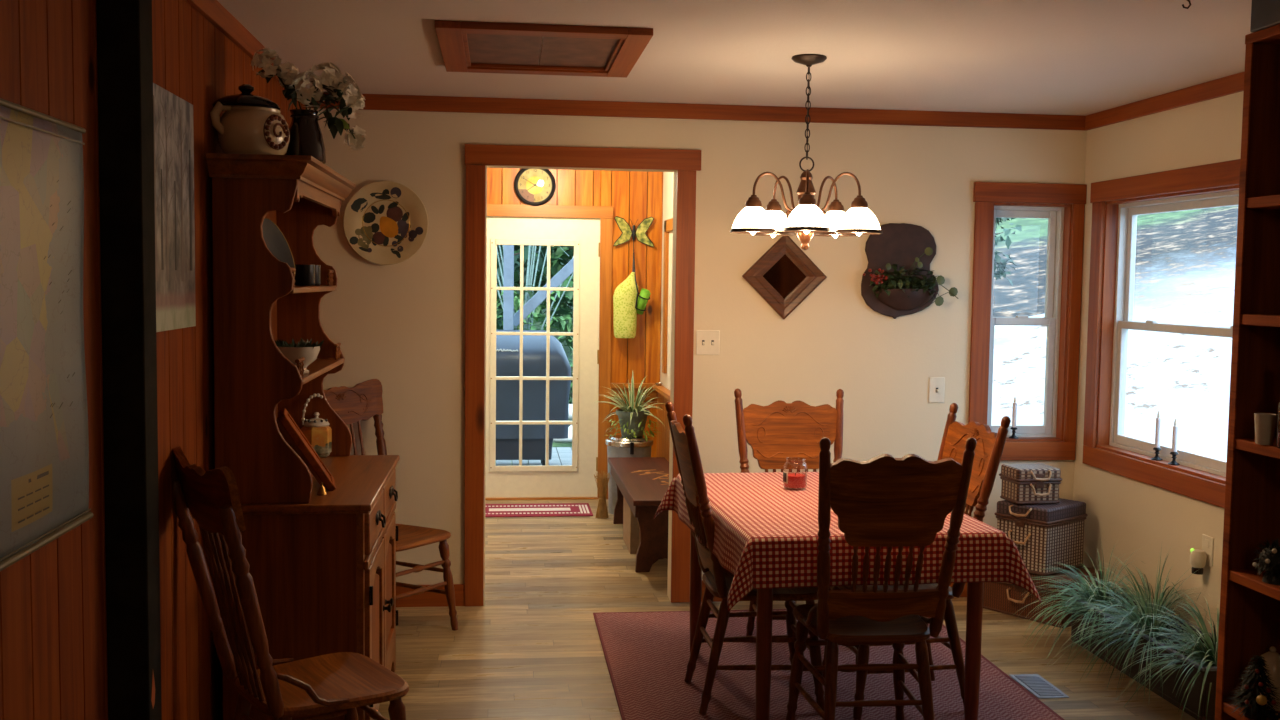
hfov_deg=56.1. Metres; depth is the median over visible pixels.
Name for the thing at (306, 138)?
vase
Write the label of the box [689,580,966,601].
baseboard
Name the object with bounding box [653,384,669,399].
trim
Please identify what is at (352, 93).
stem
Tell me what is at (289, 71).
stem
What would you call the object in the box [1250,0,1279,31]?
storage box
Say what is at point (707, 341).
light switch
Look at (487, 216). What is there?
trim
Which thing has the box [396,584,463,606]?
baseboard
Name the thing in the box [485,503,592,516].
door mat
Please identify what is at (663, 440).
wainscoting
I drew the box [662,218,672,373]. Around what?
trim
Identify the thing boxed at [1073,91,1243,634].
wall
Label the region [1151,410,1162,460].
candle
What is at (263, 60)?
stem
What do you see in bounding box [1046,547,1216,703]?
grassy plant
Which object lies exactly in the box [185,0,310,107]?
trim
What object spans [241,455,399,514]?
countertop
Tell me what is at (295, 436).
picture
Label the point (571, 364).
bush
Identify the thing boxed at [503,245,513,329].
post
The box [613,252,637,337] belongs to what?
cloth bag
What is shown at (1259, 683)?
tree
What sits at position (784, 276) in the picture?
mirror
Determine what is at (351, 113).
flower
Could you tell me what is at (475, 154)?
trim
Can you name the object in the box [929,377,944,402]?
light switch
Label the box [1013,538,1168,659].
grassy plant
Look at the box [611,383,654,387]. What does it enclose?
trim
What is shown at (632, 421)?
spider plant
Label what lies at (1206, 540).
socket
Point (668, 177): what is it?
wall
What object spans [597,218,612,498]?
trim
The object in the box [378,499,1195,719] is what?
floor
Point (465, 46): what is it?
ceiling hatch
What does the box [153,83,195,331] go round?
picture
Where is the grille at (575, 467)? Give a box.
[490,239,579,471]
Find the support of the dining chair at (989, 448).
on the rug at (647, 654)
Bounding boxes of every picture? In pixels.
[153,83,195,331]
[287,415,330,479]
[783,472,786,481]
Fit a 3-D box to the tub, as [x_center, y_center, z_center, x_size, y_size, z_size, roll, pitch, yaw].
[-0.074,0.771,8.094,0.324,0.523,0.337,0,4,-7]
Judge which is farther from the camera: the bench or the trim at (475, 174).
the bench
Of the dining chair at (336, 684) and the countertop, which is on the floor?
the dining chair at (336, 684)
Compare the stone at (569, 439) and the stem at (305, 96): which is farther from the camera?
the stone at (569, 439)
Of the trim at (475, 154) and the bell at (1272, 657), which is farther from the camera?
the trim at (475, 154)
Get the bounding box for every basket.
[983,566,1103,627]
[994,498,1087,575]
[999,463,1062,503]
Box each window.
[968,182,1086,459]
[1083,159,1239,507]
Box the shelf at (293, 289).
[289,285,336,293]
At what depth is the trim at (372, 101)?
5.72 m
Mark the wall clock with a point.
(533, 187)
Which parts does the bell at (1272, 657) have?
knob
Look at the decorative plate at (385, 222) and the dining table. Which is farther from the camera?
the decorative plate at (385, 222)
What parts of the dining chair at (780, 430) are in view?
post, leg, crest rail, post, leg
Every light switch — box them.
[696,330,719,354]
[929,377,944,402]
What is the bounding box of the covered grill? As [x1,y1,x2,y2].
[496,330,570,465]
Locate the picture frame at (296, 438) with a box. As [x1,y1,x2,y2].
[277,408,335,490]
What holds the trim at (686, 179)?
attached to the wall at (401, 325)
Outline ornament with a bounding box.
[1252,539,1279,584]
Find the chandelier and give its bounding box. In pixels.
[730,54,882,249]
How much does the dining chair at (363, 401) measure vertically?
1.099 m
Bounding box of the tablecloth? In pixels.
[654,472,1041,611]
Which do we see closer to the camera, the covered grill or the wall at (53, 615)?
the wall at (53, 615)
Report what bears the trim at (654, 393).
attached to the wall at (634, 196)
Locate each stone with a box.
[553,431,571,442]
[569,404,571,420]
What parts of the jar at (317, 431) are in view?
bail handle, lid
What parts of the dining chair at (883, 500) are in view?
leg, post, leg, seat, rail, crest rail, leg, leg, post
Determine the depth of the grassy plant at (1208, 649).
4.48 m
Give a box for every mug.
[295,264,314,285]
[315,265,320,284]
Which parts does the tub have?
lid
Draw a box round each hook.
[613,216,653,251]
[1182,0,1190,8]
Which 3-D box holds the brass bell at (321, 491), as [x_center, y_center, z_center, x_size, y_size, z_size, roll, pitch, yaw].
[-1.028,0.415,3.879,0.033,0.040,0.033,0,4,-7]
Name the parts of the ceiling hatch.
stop moulding, hatch panel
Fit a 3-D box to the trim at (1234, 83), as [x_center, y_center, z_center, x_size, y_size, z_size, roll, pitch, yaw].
[2.361,-1.085,4.643,0.020,0.071,2.609,0,4,-7]
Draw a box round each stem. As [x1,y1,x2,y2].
[251,47,297,108]
[277,61,312,109]
[291,71,328,109]
[307,62,340,109]
[312,72,355,105]
[314,79,360,125]
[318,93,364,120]
[318,108,365,150]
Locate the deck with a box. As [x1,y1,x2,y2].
[496,447,571,465]
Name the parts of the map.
rail, rail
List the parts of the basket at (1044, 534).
handle, handle, lid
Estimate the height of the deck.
0.040 m
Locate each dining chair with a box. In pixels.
[173,447,408,719]
[324,379,457,630]
[665,401,824,714]
[734,388,858,664]
[786,437,976,719]
[822,403,1010,719]
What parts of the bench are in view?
leg, rail, leg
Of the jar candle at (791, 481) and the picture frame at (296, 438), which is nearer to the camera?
the picture frame at (296, 438)
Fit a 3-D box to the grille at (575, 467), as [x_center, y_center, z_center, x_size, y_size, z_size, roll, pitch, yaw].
[-0.748,-0.029,8.515,0.626,1.647,0.058,0,4,-7]
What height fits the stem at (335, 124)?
0.136 m
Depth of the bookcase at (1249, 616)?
3.27 m
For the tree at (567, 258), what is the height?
4.944 m
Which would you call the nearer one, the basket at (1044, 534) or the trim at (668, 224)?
the basket at (1044, 534)
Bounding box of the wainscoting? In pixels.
[657,392,669,461]
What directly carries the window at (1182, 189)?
in the wall at (1132, 515)
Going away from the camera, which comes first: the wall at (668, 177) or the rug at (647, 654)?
the rug at (647, 654)
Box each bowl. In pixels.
[275,338,323,373]
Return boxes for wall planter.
[861,223,957,318]
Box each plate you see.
[262,217,294,272]
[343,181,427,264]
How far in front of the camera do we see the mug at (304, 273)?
4.27 m
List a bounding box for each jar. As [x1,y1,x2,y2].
[210,84,289,154]
[301,393,331,456]
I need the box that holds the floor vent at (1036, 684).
[1009,674,1068,697]
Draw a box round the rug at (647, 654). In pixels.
[593,609,1063,719]
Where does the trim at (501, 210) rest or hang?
attached to the wall at (634, 196)
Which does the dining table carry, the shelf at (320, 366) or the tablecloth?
the tablecloth
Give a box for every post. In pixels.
[96,0,161,719]
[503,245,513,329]
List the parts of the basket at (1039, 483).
lid, handle, handle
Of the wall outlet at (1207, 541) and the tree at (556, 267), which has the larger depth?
the tree at (556, 267)
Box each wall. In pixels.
[0,0,305,719]
[307,108,1086,604]
[487,168,662,456]
[660,172,673,389]
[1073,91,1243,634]
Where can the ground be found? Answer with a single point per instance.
(1185, 261)
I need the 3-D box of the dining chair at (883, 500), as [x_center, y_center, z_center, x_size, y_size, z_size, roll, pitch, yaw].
[0.758,0.766,3.953,0.490,1.099,0.549,0,4,-6]
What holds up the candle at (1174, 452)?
on the window at (1182, 189)
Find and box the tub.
[605,435,652,514]
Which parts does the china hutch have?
panel, panel, crown moulding, gallery rail, gallery rail, panel, gallery rail, gallery rail, frame, drawer, door, raised panel, ledge moulding, drawer pull, door knob, raised panel, drawer, door, door knob, drawer pull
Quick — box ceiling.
[217,0,1253,115]
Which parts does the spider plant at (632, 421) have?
pot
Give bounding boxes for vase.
[284,109,325,163]
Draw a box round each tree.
[496,245,573,328]
[496,245,573,350]
[496,245,573,361]
[1225,655,1279,719]
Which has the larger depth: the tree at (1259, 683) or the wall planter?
the wall planter
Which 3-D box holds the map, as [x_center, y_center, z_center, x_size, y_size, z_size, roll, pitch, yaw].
[-1.109,-0.032,1.949,0.016,0.831,1.221,0,4,-7]
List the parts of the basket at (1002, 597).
handle, lid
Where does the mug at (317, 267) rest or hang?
on the china hutch
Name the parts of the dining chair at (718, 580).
crest rail, post, leg, rail, post, leg, seat, leg, leg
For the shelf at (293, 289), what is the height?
0.020 m
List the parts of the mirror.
glass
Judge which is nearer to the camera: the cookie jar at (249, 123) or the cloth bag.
the cookie jar at (249, 123)
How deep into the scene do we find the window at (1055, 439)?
6.01 m
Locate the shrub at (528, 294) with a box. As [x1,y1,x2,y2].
[496,245,573,386]
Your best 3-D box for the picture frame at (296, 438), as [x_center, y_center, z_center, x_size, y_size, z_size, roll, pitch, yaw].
[-1.115,0.299,4.010,0.186,0.262,0.200,0,4,-16]
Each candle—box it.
[783,457,806,489]
[1009,397,1018,438]
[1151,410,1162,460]
[1168,418,1179,464]
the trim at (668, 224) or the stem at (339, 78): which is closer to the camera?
the stem at (339, 78)
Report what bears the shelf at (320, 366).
attached to the china hutch
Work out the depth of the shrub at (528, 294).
13.42 m
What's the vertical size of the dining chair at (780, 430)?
1.099 m
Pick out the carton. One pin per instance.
(631, 533)
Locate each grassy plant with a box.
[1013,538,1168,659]
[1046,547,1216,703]
[1063,556,1213,655]
[1104,591,1218,718]
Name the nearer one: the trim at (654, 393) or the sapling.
the trim at (654, 393)
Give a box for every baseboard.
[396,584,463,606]
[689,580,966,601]
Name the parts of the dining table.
leg, leg, leg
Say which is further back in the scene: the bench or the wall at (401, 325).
the bench
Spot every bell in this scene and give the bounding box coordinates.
[317,483,326,494]
[1251,646,1279,710]
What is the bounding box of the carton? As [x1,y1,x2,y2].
[623,497,639,553]
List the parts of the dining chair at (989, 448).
leg, leg, seat, leg, post, leg, crest rail, post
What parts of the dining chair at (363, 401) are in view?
crest rail, post, seat, leg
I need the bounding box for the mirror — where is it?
[742,236,826,318]
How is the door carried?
in the wall at (634, 196)
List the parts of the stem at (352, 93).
stem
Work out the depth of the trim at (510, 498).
8.55 m
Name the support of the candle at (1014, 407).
on the window at (1055, 439)
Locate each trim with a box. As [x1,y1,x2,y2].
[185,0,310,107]
[311,93,1086,130]
[464,165,484,605]
[465,144,700,170]
[485,497,597,499]
[487,204,612,218]
[487,216,600,472]
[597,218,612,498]
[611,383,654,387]
[611,388,657,398]
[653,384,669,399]
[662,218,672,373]
[671,170,695,602]
[1085,71,1244,129]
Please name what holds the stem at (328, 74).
in the vase
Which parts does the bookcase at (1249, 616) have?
shelf, shelf, shelf, shelf, shelf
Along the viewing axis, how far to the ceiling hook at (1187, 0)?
3.44 m
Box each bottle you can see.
[1191,567,1203,574]
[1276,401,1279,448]
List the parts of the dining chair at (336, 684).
post, crest rail, leg, post, leg, seat, leg, leg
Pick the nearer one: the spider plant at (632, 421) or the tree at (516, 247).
the spider plant at (632, 421)
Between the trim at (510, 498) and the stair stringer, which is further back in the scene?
the stair stringer
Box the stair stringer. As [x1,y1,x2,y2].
[514,257,573,326]
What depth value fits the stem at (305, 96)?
3.79 m
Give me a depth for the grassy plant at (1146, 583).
5.07 m
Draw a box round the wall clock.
[514,168,555,205]
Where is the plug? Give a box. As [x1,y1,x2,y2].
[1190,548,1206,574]
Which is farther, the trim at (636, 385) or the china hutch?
the trim at (636, 385)
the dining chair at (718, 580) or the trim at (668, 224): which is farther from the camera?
the trim at (668, 224)
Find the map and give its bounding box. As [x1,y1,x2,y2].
[0,98,92,570]
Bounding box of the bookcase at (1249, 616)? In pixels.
[1215,24,1279,719]
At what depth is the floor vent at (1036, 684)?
4.69 m
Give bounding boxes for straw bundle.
[594,470,610,518]
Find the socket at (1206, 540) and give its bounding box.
[1205,539,1208,547]
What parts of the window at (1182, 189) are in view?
casing, sill, head casing, sash, vinyl frame, sash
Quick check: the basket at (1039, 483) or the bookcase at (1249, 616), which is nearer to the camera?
the bookcase at (1249, 616)
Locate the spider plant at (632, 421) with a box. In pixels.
[597,371,663,440]
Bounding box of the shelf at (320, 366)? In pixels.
[302,358,343,383]
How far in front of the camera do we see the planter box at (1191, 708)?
4.61 m
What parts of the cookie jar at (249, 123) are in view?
ear handle, lid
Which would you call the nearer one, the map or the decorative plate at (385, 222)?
the map
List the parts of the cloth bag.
draw cord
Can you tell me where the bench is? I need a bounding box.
[608,457,668,571]
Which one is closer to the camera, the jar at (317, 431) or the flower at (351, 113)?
the flower at (351, 113)
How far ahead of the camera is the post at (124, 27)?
2.71 m
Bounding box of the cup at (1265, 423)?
[1254,413,1276,444]
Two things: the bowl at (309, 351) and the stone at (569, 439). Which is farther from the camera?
the stone at (569, 439)
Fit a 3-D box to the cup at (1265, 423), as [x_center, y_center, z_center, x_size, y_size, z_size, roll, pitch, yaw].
[1.642,0.181,3.153,0.054,0.080,0.054,0,4,-7]
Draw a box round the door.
[485,217,599,497]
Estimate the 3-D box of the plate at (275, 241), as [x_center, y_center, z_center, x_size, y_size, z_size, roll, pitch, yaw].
[-1.177,-0.358,3.892,0.083,0.209,0.224,1,4,4]
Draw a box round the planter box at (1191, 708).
[1071,594,1216,719]
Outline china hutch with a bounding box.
[206,153,399,719]
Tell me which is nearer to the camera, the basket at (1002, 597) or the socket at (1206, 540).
the socket at (1206, 540)
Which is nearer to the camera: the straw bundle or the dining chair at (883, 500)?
the dining chair at (883, 500)
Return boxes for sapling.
[994,217,1021,285]
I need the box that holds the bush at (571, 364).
[569,359,572,420]
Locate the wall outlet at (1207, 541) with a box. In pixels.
[1202,534,1213,566]
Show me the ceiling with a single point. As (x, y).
(1050, 57)
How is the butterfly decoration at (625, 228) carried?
attached to the wall at (634, 196)
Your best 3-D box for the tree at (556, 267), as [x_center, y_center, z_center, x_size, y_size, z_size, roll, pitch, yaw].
[-1.730,-3.245,17.614,5.356,6.560,5.833,0,4,-7]
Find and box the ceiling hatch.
[435,20,652,77]
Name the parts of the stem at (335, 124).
stem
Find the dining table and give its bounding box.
[690,530,983,719]
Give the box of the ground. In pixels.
[496,205,1237,460]
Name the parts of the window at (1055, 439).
casing, sash, sash, vinyl frame, head casing, sill, casing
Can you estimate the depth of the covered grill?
9.80 m

